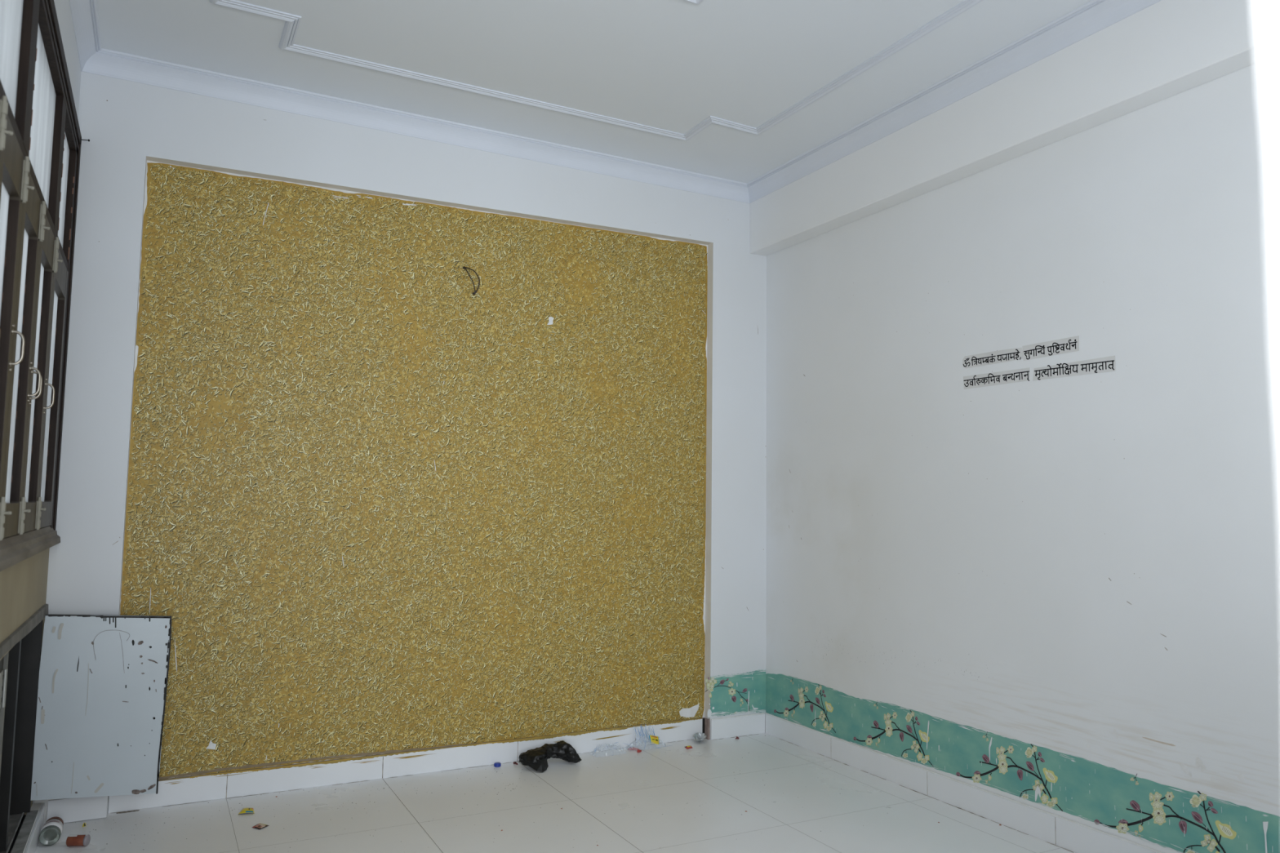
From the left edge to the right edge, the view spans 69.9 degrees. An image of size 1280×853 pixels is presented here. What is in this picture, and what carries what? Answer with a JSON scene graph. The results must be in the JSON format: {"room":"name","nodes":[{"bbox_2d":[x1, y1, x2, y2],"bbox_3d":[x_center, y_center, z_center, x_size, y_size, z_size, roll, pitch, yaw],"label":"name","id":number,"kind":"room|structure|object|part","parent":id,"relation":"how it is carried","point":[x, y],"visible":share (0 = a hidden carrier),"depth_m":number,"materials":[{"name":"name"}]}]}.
{"room":"empty room","nodes":[
{"label":"empty room","id":0,"kind":"room"},
{"bbox_2d":[0,0,80,815],"bbox_3d":[-1.385,-0.193,1.782,0.161,3.020,3.943,3,-5,-28],"label":"wall","id":1,"kind":"structure","parent":0,"point":[24,584],"depth_m":2.83,"materials":[{"name":"white paint"}]},
{"bbox_2d":[0,604,48,658],"bbox_3d":[-1.643,0.579,2.371,0.010,0.057,2.088,3,-5,-28],"label":"trim","id":2,"kind":"structure","parent":1,"relation":"attached to","point":[30,624],"depth_m":2.67,"materials":[{"name":"grey stone"}]},
{"bbox_2d":[22,803,44,852],"bbox_3d":[-1.266,1.247,1.613,0.038,0.084,3.670,3,-5,-28],"label":"baseboard","id":3,"kind":"structure","parent":1,"relation":"attached to","point":[33,840],"depth_m":3.04,"materials":[{"name":"tile"}]},
{"bbox_2d":[0,0,81,571],"bbox_3d":[-1.645,-0.405,2.434,0.106,1.525,2.128,3,-5,-28],"label":"window","id":4,"kind":"structure","parent":1,"relation":"in","point":[40,133],"depth_m":2.48,"materials":[{"name":"brown wood"}]},
{"bbox_3d":[-1.428,-0.192,2.005,0.004,0.730,0.275,3,-5,-28],"label":"glass pane","id":5,"kind":"part","parent":4,"relation":"part of","materials":[{"name":"white"}]},
{"bbox_3d":[-1.317,-0.913,1.873,0.004,0.427,0.710,3,-5,-28],"label":"light pane","id":6,"kind":"part","parent":4,"relation":"part of","materials":[{"name":"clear glass"}]},
{"bbox_3d":[-1.422,-0.203,2.009,0.034,0.910,0.375,3,-5,-28],"label":"sash frame","id":7,"kind":"part","parent":4,"relation":"part of","materials":[{"name":"brown wood"}]},
{"bbox_3d":[-1.472,-0.185,2.165,0.028,0.112,0.014,3,-5,-28],"label":"handle","id":8,"kind":"part","parent":4,"relation":"part of","materials":[{"name":"silver metal"}]},
{"bbox_3d":[-1.603,-0.166,2.337,0.004,0.730,0.273,3,-5,-28],"label":"glass pane","id":9,"kind":"part","parent":4,"relation":"part of","materials":[{"name":"white"}]},
{"bbox_3d":[-1.598,-0.177,2.340,0.034,0.910,0.373,3,-5,-28],"label":"sash frame","id":10,"kind":"part","parent":4,"relation":"part of","materials":[{"name":"brown wood"}]},
{"bbox_3d":[-1.653,0.319,2.369,0.104,0.072,2.118,3,-5,-28],"label":"sill","id":11,"kind":"part","parent":4,"relation":"part of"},
{"bbox_3d":[-1.647,-0.121,2.492,0.028,0.110,0.014,3,-5,-28],"label":"handle","id":12,"kind":"part","parent":4,"relation":"part of","materials":[{"name":"silver metal"}]},
{"bbox_3d":[-1.784,-0.140,2.677,0.004,0.730,0.296,3,-5,-28],"label":"glass pane","id":13,"kind":"part","parent":4,"relation":"part of","materials":[{"name":"white"}]},
{"bbox_3d":[-1.666,-0.113,2.527,0.028,0.108,0.014,3,-5,-28],"label":"handle","id":14,"kind":"part","parent":4,"relation":"part of","materials":[{"name":"silver metal"}]},
{"bbox_3d":[-1.779,-0.151,2.681,0.034,0.910,0.396,3,-5,-28],"label":"sash frame","id":15,"kind":"part","parent":4,"relation":"part of","materials":[{"name":"brown wood"}]},
{"bbox_3d":[-1.687,-0.859,2.570,0.004,0.427,0.674,3,-5,-28],"label":"light pane","id":16,"kind":"part","parent":4,"relation":"part of","materials":[{"name":"clear glass"}]},
{"bbox_3d":[-1.834,-0.094,2.843,0.028,0.110,0.014,3,-5,-28],"label":"handle","id":17,"kind":"part","parent":4,"relation":"part of","materials":[{"name":"silver metal"}]},
{"bbox_3d":[-1.986,-0.111,3.058,0.004,0.730,0.363,3,-5,-28],"label":"glass pane","id":18,"kind":"part","parent":4,"relation":"part of","materials":[{"name":"white"}]},
{"bbox_3d":[-1.980,-0.121,3.061,0.034,0.910,0.463,3,-5,-28],"label":"sash frame","id":19,"kind":"part","parent":4,"relation":"part of","materials":[{"name":"brown wood"}]},
{"bbox_3d":[-1.989,-0.815,3.140,0.004,0.427,0.421,3,-5,-28],"label":"light pane","id":20,"kind":"part","parent":4,"relation":"part of","materials":[{"name":"clear glass"}]},
{"bbox_2d":[0,613,171,852],"bbox_3d":[-1.704,0.944,2.401,0.847,0.696,1.749,3,-5,-28],"label":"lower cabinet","id":21,"kind":"object","parent":1,"relation":"attached to","point":[86,719],"visible":0.98,"depth_m":3.23,"materials":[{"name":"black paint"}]},
{"bbox_3d":[-1.517,0.906,2.041,0.020,0.652,0.893,3,-5,-28],"label":"closed door","id":22,"kind":"part","parent":21,"relation":"part of","materials":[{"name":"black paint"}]},
{"bbox_3d":[-1.917,0.995,3.264,0.416,0.658,0.021,3,-5,-28],"label":"door panel","id":23,"kind":"part","parent":21,"relation":"part of","materials":[{"name":"laminate"}]},
{"bbox_2d":[69,0,1161,203],"bbox_3d":[0.101,-1.435,2.553,3.060,0.080,3.704,3,-5,-28],"label":"trim","id":24,"kind":"structure","parent":1,"relation":"attached to","point":[1093,16],"depth_m":3.81,"materials":[{"name":"paint"}]},
{"bbox_2d":[32,71,766,813],"bbox_3d":[-0.809,0.033,4.198,3.800,3.050,0.247,3,-5,-28],"label":"wall","id":25,"kind":"structure","parent":0,"point":[128,125],"depth_m":3.90,"materials":[{"name":"white paint"}]},
{"bbox_2d":[34,712,764,825],"bbox_3d":[-0.751,1.444,3.971,3.154,0.101,0.016,3,-5,-28],"label":"baseboard","id":26,"kind":"object","parent":25,"relation":"attached to","point":[79,809],"visible":0.72,"depth_m":3.33,"materials":[{"name":"tile"}]},
{"bbox_2d":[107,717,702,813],"bbox_3d":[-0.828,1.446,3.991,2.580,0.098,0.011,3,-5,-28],"label":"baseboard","id":27,"kind":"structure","parent":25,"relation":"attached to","point":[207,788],"depth_m":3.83,"materials":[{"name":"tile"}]},
{"bbox_2d":[120,162,707,784],"bbox_3d":[-0.805,0.213,4.098,2.595,2.467,0.011,3,-5,-28],"label":"wallpaper","id":28,"kind":"object","parent":25,"relation":"attached to","point":[377,504],"visible":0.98,"depth_m":3.99},
{"bbox_2d":[462,266,479,294],"bbox_3d":[-0.768,-0.664,4.147,0.102,0.138,0.027,-2,-5,27],"label":"wire","id":29,"kind":"object","parent":25,"relation":"attached to","point":[464,268],"visible":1,"depth_m":4.13,"materials":[{"name":"brown"}]},
{"bbox_2d":[702,717,710,739],"bbox_3d":[0.329,1.511,4.578,0.017,0.096,0.049,3,-5,-28],"label":"trim","id":30,"kind":"structure","parent":25,"relation":"attached to","point":[706,722],"depth_m":4.57,"materials":[{"name":"black paint"}]},
{"bbox_2d":[35,732,1075,852],"bbox_3d":[0.344,1.372,1.754,3.900,0.100,5.450,3,-5,-28],"label":"floor","id":31,"kind":"structure","parent":0,"point":[657,788],"depth_m":3.43,"materials":[{"name":"tile"}]},
{"bbox_2d":[38,817,63,846],"bbox_3d":[-1.997,1.373,3.109,0.065,0.064,0.120,3,-5,-28],"label":"glass jar","id":32,"kind":"object","parent":31,"relation":"on","point":[51,833],"visible":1,"depth_m":3.06,"materials":[{"name":"white"}]},
{"bbox_3d":[-2.019,1.375,3.153,0.056,0.056,0.022,3,-5,-28],"label":"lid","id":33,"kind":"part","parent":32,"relation":"part of","materials":[{"name":"metal"}]},
{"bbox_2d":[66,834,90,846],"bbox_3d":[-1.880,1.386,3.065,0.064,0.036,0.036,1,-5,-7],"label":"round container","id":34,"kind":"object","parent":31,"relation":"on","point":[72,840],"visible":1,"depth_m":3.05,"materials":[{"name":"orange plastic"}]},
{"bbox_3d":[-1.853,1.387,3.068,0.009,0.036,0.036,1,-5,-7],"label":"container lid","id":35,"kind":"part","parent":34,"relation":"part of","materials":[{"name":"grey plastic"}]},
{"bbox_2d":[238,808,253,814],"bbox_3d":[-1.457,1.431,3.409,0.058,0.010,0.056,1,-5,-5],"label":"sachet","id":36,"kind":"object","parent":31,"relation":"on","point":[245,811],"visible":1,"depth_m":3.40,"materials":[{"name":"yellow plastic"}]},
{"bbox_2d":[252,823,269,829],"bbox_3d":[-1.355,1.423,3.262,0.049,0.005,0.042,-2,-5,26],"label":"sachet","id":37,"kind":"object","parent":31,"relation":"on","point":[259,826],"visible":1,"depth_m":3.25,"materials":[{"name":"red plastic"}]},
{"bbox_2d":[493,762,501,767],"bbox_3d":[-0.630,1.496,4.048,0.030,0.014,0.030,3,-5,-28],"label":"cap","id":38,"kind":"object","parent":31,"relation":"on","point":[495,764],"visible":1,"depth_m":4.04,"materials":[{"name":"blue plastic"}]},
{"bbox_2d":[82,735,1000,848],"bbox_3d":[-0.358,1.446,3.354,3.016,0.004,1.542,3,-5,-28],"label":"crumbs","id":39,"kind":"object","parent":31,"relation":"on","point":[765,735],"visible":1,"depth_m":3.40,"materials":[{"name":"grey"}]},
{"bbox_2d":[519,741,581,772],"bbox_3d":[-0.402,1.460,4.073,0.268,0.091,0.150,5,-6,-41],"label":"plastic bag","id":40,"kind":"object","parent":31,"relation":"on","point":[536,758],"visible":1,"depth_m":4.07,"materials":[{"name":"black plastic"}]},
{"bbox_2d":[593,742,625,755],"bbox_3d":[-0.150,1.507,4.284,0.172,0.058,0.103,3,-5,-28],"label":"clear bag","id":41,"kind":"object","parent":31,"relation":"on","point":[617,742],"visible":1,"depth_m":4.27,"materials":[{"name":"white"}]},
{"bbox_2d":[627,747,638,750],"bbox_3d":[-0.030,1.527,4.345,0.058,0.015,0.013,1,-5,0],"label":"scrap","id":42,"kind":"object","parent":31,"relation":"on","point":[629,748],"visible":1,"depth_m":4.34,"materials":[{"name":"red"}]},
{"bbox_2d":[622,724,670,750],"bbox_3d":[0.031,1.519,4.403,0.273,0.172,0.097,3,-5,-28],"label":"clear bag","id":43,"kind":"object","parent":31,"relation":"on","point":[640,735],"visible":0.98,"depth_m":4.40,"materials":[{"name":"white"}]},
{"bbox_2d":[648,734,659,744],"bbox_3d":[0.069,1.503,4.393,0.055,0.047,0.017,3,-5,-28],"label":"sachet","id":44,"kind":"object","parent":43,"relation":"in","point":[653,740],"visible":1,"depth_m":4.39,"materials":[{"name":"yellow plastic"}]},
{"bbox_2d":[693,732,706,742],"bbox_3d":[0.293,1.535,4.512,0.076,0.035,0.074,3,-5,-28],"label":"foil","id":45,"kind":"object","parent":31,"relation":"on","point":[699,737],"visible":1,"depth_m":4.53,"materials":[{"name":"silver metal"}]},
{"bbox_2d":[96,0,1091,182],"bbox_3d":[0.122,-1.520,2.597,3.800,0.100,4.150,3,-5,-28],"label":"ceiling","id":46,"kind":"structure","parent":0,"point":[672,65],"depth_m":3.45,"materials":[{"name":"paint"}]},
{"bbox_2d":[208,0,982,141],"bbox_3d":[0.111,-1.467,2.559,2.268,0.015,2.888,3,-5,-28],"label":"trim","id":47,"kind":"structure","parent":46,"relation":"attached to","point":[292,21],"depth_m":3.60,"materials":[{"name":"paint"}]},
{"bbox_2d":[683,0,702,4],"bbox_3d":[0.068,-1.462,2.624,0.663,0.015,0.703,3,-5,-28],"label":"trim","id":48,"kind":"structure","parent":46,"relation":"attached to","point":[695,2],"depth_m":3.05,"materials":[{"name":"paint"}]},
{"bbox_2d":[750,0,1253,256],"bbox_3d":[1.617,-1.286,3.063,0.109,0.451,4.204,3,-5,-28],"label":"beam","id":49,"kind":"structure","parent":46,"relation":"attached to","point":[1165,49],"depth_m":3.34,"materials":[{"name":"paint"}]},
{"bbox_2d":[765,63,1279,852],"bbox_3d":[1.722,-0.022,3.160,0.297,3.050,4.450,3,-5,-28],"label":"wall","id":50,"kind":"structure","parent":0,"point":[1087,566],"depth_m":3.27,"materials":[{"name":"paint"}]},
{"bbox_2d":[765,712,1164,852],"bbox_3d":[1.330,1.424,3.421,0.010,0.101,2.916,3,-5,-28],"label":"baseboard","id":51,"kind":"structure","parent":50,"relation":"attached to","point":[1075,837],"depth_m":3.56,"materials":[{"name":"tile"}]},
{"bbox_2d":[962,347,1022,368],"bbox_3d":[1.363,-0.266,3.550,0.001,0.050,0.289,3,-5,-28],"label":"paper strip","id":52,"kind":"object","parent":50,"relation":"attached to","point":[1011,354],"visible":1,"depth_m":3.54,"materials":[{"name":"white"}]},
{"bbox_2d":[705,668,1279,852],"bbox_3d":[1.280,1.272,3.535,0.366,0.227,2.777,4,-6,-35],"label":"wallpaper border","id":53,"kind":"object","parent":50,"relation":"attached to","point":[1175,819],"visible":1,"depth_m":3.35,"materials":[{"name":"green paper"}]},
{"bbox_2d":[963,367,1030,389],"bbox_3d":[1.369,-0.184,3.529,0.001,0.054,0.317,3,-5,-28],"label":"paper strip","id":54,"kind":"object","parent":50,"relation":"attached to","point":[1018,375],"visible":1,"depth_m":3.52,"materials":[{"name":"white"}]},
{"bbox_2d":[1022,335,1079,360],"bbox_3d":[1.486,-0.282,3.318,0.001,0.058,0.238,3,-5,-28],"label":"paper strip","id":55,"kind":"object","parent":50,"relation":"attached to","point":[1069,344],"visible":1,"depth_m":3.31,"materials":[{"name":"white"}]},
{"bbox_2d":[1032,355,1115,380],"bbox_3d":[1.526,-0.203,3.233,0.001,0.054,0.331,3,-5,-28],"label":"paper strip","id":56,"kind":"object","parent":50,"relation":"attached to","point":[1106,364],"visible":1,"depth_m":3.22,"materials":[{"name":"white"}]},
{"bbox_2d":[1249,0,1279,554],"bbox_3d":[0.927,-0.238,0.713,3.600,2.950,0.150,3,-5,-28],"label":"wall","id":57,"kind":"structure","parent":0,"point":[1264,14],"depth_m":0.46,"materials":[{"name":"white paint"}]}
]}

